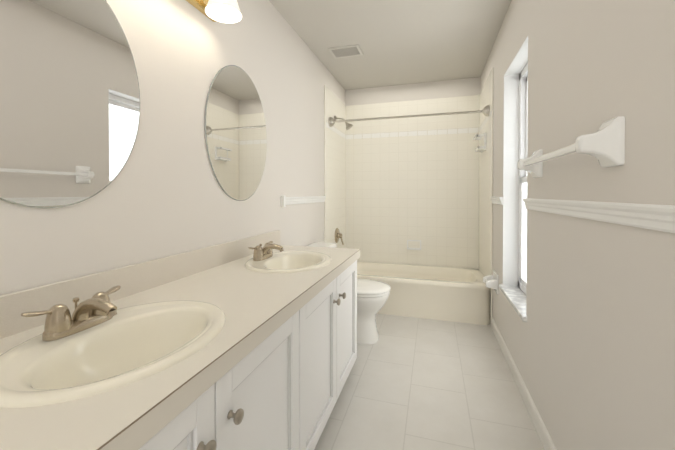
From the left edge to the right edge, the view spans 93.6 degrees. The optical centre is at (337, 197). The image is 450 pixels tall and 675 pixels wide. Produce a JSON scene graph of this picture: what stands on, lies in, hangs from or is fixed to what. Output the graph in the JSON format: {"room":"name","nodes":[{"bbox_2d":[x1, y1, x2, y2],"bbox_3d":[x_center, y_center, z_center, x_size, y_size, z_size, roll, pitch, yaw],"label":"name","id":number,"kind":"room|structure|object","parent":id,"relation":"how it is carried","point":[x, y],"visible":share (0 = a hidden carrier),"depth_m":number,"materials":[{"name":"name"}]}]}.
{"room":"bathroom","nodes":[
{"label":"bathroom","id":0,"kind":"room"},
{"bbox_2d":[0,0,344,294],"bbox_3d":[-0.647,-0.086,1.657,0.120,2.410,4.750,0,1,17],"label":"wall","id":1,"kind":"structure","parent":0,"point":[161,194],"depth_m":1.38,"materials":[{"name":"white paint"}]},
{"bbox_2d":[0,0,139,207],"bbox_3d":[-0.811,-0.341,0.889,0.006,0.744,0.580,0,1,17],"label":"mirror","id":2,"kind":"object","parent":1,"relation":"attached to","point":[69,103],"visible":1,"depth_m":0.92,"materials":[{"name":"grey mirror"}]},
{"bbox_2d":[186,0,241,23],"bbox_3d":[-0.630,-0.905,1.126,0.214,0.170,0.840,0,1,17],"label":"sconce","id":3,"kind":"object","parent":1,"relation":"attached to","point":[225,11],"visible":1,"depth_m":1.46,"materials":[{"name":"white glass"}]},
{"bbox_2d":[204,65,266,200],"bbox_3d":[-0.543,-0.350,1.776,0.006,0.744,0.580,0,1,17],"label":"mirror","id":4,"kind":"object","parent":1,"relation":"attached to","point":[235,133],"visible":1,"depth_m":1.73,"materials":[{"name":"grey mirror"}]},
{"bbox_2d":[281,195,325,206],"bbox_3d":[-0.255,0.025,2.698,0.030,0.082,0.938,0,1,17],"label":"chair rail","id":5,"kind":"object","parent":1,"relation":"attached to","point":[285,200],"visible":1,"depth_m":2.55,"materials":[{"name":"white paint"}]},
{"bbox_2d":[269,0,511,89],"bbox_3d":[0.229,-1.338,1.379,1.950,0.100,4.990,0,1,17],"label":"ceiling","id":6,"kind":"structure","parent":0,"point":[400,42],"depth_m":2.55,"materials":[{"name":"grey paint"}]},
{"bbox_2d":[328,44,362,58],"bbox_3d":[0.076,-1.298,2.831,0.270,0.010,0.200,0,1,17],"label":"ceiling vent","id":7,"kind":"object","parent":6,"relation":"in","point":[345,51],"visible":1,"depth_m":2.81,"materials":[{"name":"white plastic"}]},
{"bbox_2d":[345,77,479,269],"bbox_3d":[0.932,-0.108,3.724,1.950,2.410,0.120,0,1,17],"label":"wall","id":8,"kind":"structure","parent":0,"point":[437,89],"depth_m":3.66,"materials":[{"name":"white paint"}]},
{"bbox_2d":[324,67,493,324],"bbox_3d":[0.714,-0.006,3.313,1.530,2.215,0.795,0,1,17],"label":"tiled wall","id":9,"kind":"structure","parent":8,"relation":"attached to","point":[386,198],"depth_m":3.62,"materials":[{"name":"beige tile"}]},
{"bbox_2d":[335,228,343,244],"bbox_3d":[0.032,0.439,3.521,0.082,0.193,0.170,0,1,17],"label":"shower valve","id":10,"kind":"object","parent":9,"relation":"attached to","point":[338,234],"visible":1,"depth_m":3.50,"materials":[{"name":"silver metal"}]},
{"bbox_2d":[334,116,352,129],"bbox_3d":[0.067,-0.806,3.424,0.200,0.162,0.084,0,1,17],"label":"shower head","id":11,"kind":"object","parent":9,"relation":"attached to","point":[348,126],"visible":0.9,"depth_m":3.40},
{"bbox_2d":[328,105,489,126],"bbox_3d":[0.641,-0.776,3.063,1.505,0.104,0.104,0,1,17],"label":"shower curtain rod","id":12,"kind":"object","parent":9,"relation":"attached to","point":[485,111],"visible":1,"depth_m":3.02,"materials":[{"name":"silver metal"}]},
{"bbox_2d":[326,109,491,138],"bbox_3d":[0.714,-0.733,3.305,1.510,0.060,0.775,0,1,17],"label":"tile border","id":13,"kind":"object","parent":9,"relation":"attached to","point":[412,133],"depth_m":3.62,"materials":[{"name":"white tile"}]},
{"bbox_2d":[473,133,486,152],"bbox_3d":[1.390,-0.526,3.101,0.090,0.160,0.232,0,1,17],"label":"soap dish","id":14,"kind":"object","parent":9,"relation":"attached to","point":[482,147],"visible":1,"depth_m":3.01,"materials":[{"name":"white ceramic"}]},
{"bbox_2d":[314,313,544,449],"bbox_3d":[0.229,1.172,1.406,1.950,0.100,4.990,0,1,17],"label":"floor","id":15,"kind":"structure","parent":0,"point":[412,383],"depth_m":1.78,"materials":[{"name":"tile"}]},
{"bbox_2d":[0,245,359,449],"bbox_3d":[-0.397,0.734,1.230,0.604,0.779,1.874,0,1,17],"label":"bathroom vanity","id":16,"kind":"object","parent":15,"relation":"on","point":[248,343],"depth_m":0.93,"materials":[{"name":"white paint"}]},
{"bbox_2d":[16,282,127,337],"bbox_3d":[-0.626,0.300,0.814,0.148,0.082,0.234,0,1,17],"label":"faucet","id":17,"kind":"object","parent":16,"relation":"on","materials":[{"name":"silver metal"}]},
{"bbox_2d":[0,290,259,425],"bbox_3d":[-0.521,0.412,0.783,0.430,0.152,0.516,0,1,17],"label":"sink","id":18,"kind":"object","parent":16,"relation":"in","point":[67,378],"depth_m":0.76,"materials":[{"name":"beige ceramic"}]},
{"bbox_2d":[248,242,283,257],"bbox_3d":[-0.358,0.291,1.704,0.148,0.082,0.234,0,1,17],"label":"faucet","id":19,"kind":"object","parent":16,"relation":"on","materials":[{"name":"silver metal"}]},
{"bbox_2d":[228,250,343,273],"bbox_3d":[-0.252,0.403,1.674,0.430,0.152,0.516,0,1,17],"label":"sink","id":20,"kind":"object","parent":16,"relation":"in","point":[294,261],"depth_m":1.75,"materials":[{"name":"beige ceramic"}]},
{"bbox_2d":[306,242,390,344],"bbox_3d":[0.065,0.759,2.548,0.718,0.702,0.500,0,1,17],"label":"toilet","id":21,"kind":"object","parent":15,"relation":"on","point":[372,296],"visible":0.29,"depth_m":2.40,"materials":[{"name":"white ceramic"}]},
{"bbox_2d":[357,261,489,324],"bbox_3d":[0.709,0.927,3.307,1.503,0.350,0.801,0,1,17],"label":"bathtub","id":22,"kind":"object","parent":15,"relation":"on","point":[456,294],"visible":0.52,"depth_m":2.90,"materials":[{"name":"white ceramic"}]},
{"bbox_2d":[480,0,674,449],"bbox_3d":[0.980,-0.081,1.166,0.220,2.410,4.750,0,1,17],"label":"wall","id":23,"kind":"structure","parent":0,"point":[590,343],"depth_m":1.01,"materials":[{"name":"white paint"}]},
{"bbox_2d":[483,270,498,293],"bbox_3d":[1.237,0.685,2.564,0.090,0.150,0.170,0,1,17],"label":"toilet paper holder","id":24,"kind":"object","parent":23,"relation":"attached to","point":[491,281],"visible":1,"depth_m":2.49,"materials":[{"name":"white ceramic"}]},
{"bbox_2d":[499,284,526,321],"bbox_3d":[1.162,0.662,2.023,0.122,0.026,0.660,0,1,17],"label":"window sill","id":25,"kind":"structure","parent":23,"relation":"attached to","point":[515,296],"depth_m":2.03,"materials":[{"name":"stone"}]},
{"bbox_2d":[491,318,556,449],"bbox_3d":[0.751,1.087,0.821,0.013,0.082,3.929,0,1,17],"label":"baseboard","id":26,"kind":"structure","parent":23,"relation":"attached to","point":[542,432],"depth_m":1.70,"materials":[{"name":"white paint"}]},
{"bbox_2d":[518,116,624,177],"bbox_3d":[0.836,-0.156,1.227,0.090,0.132,0.765,0,1,17],"label":"towel bar","id":27,"kind":"object","parent":23,"relation":"attached to","point":[604,144],"visible":0.98,"depth_m":0.89,"materials":[{"name":"white ceramic"}]}
]}

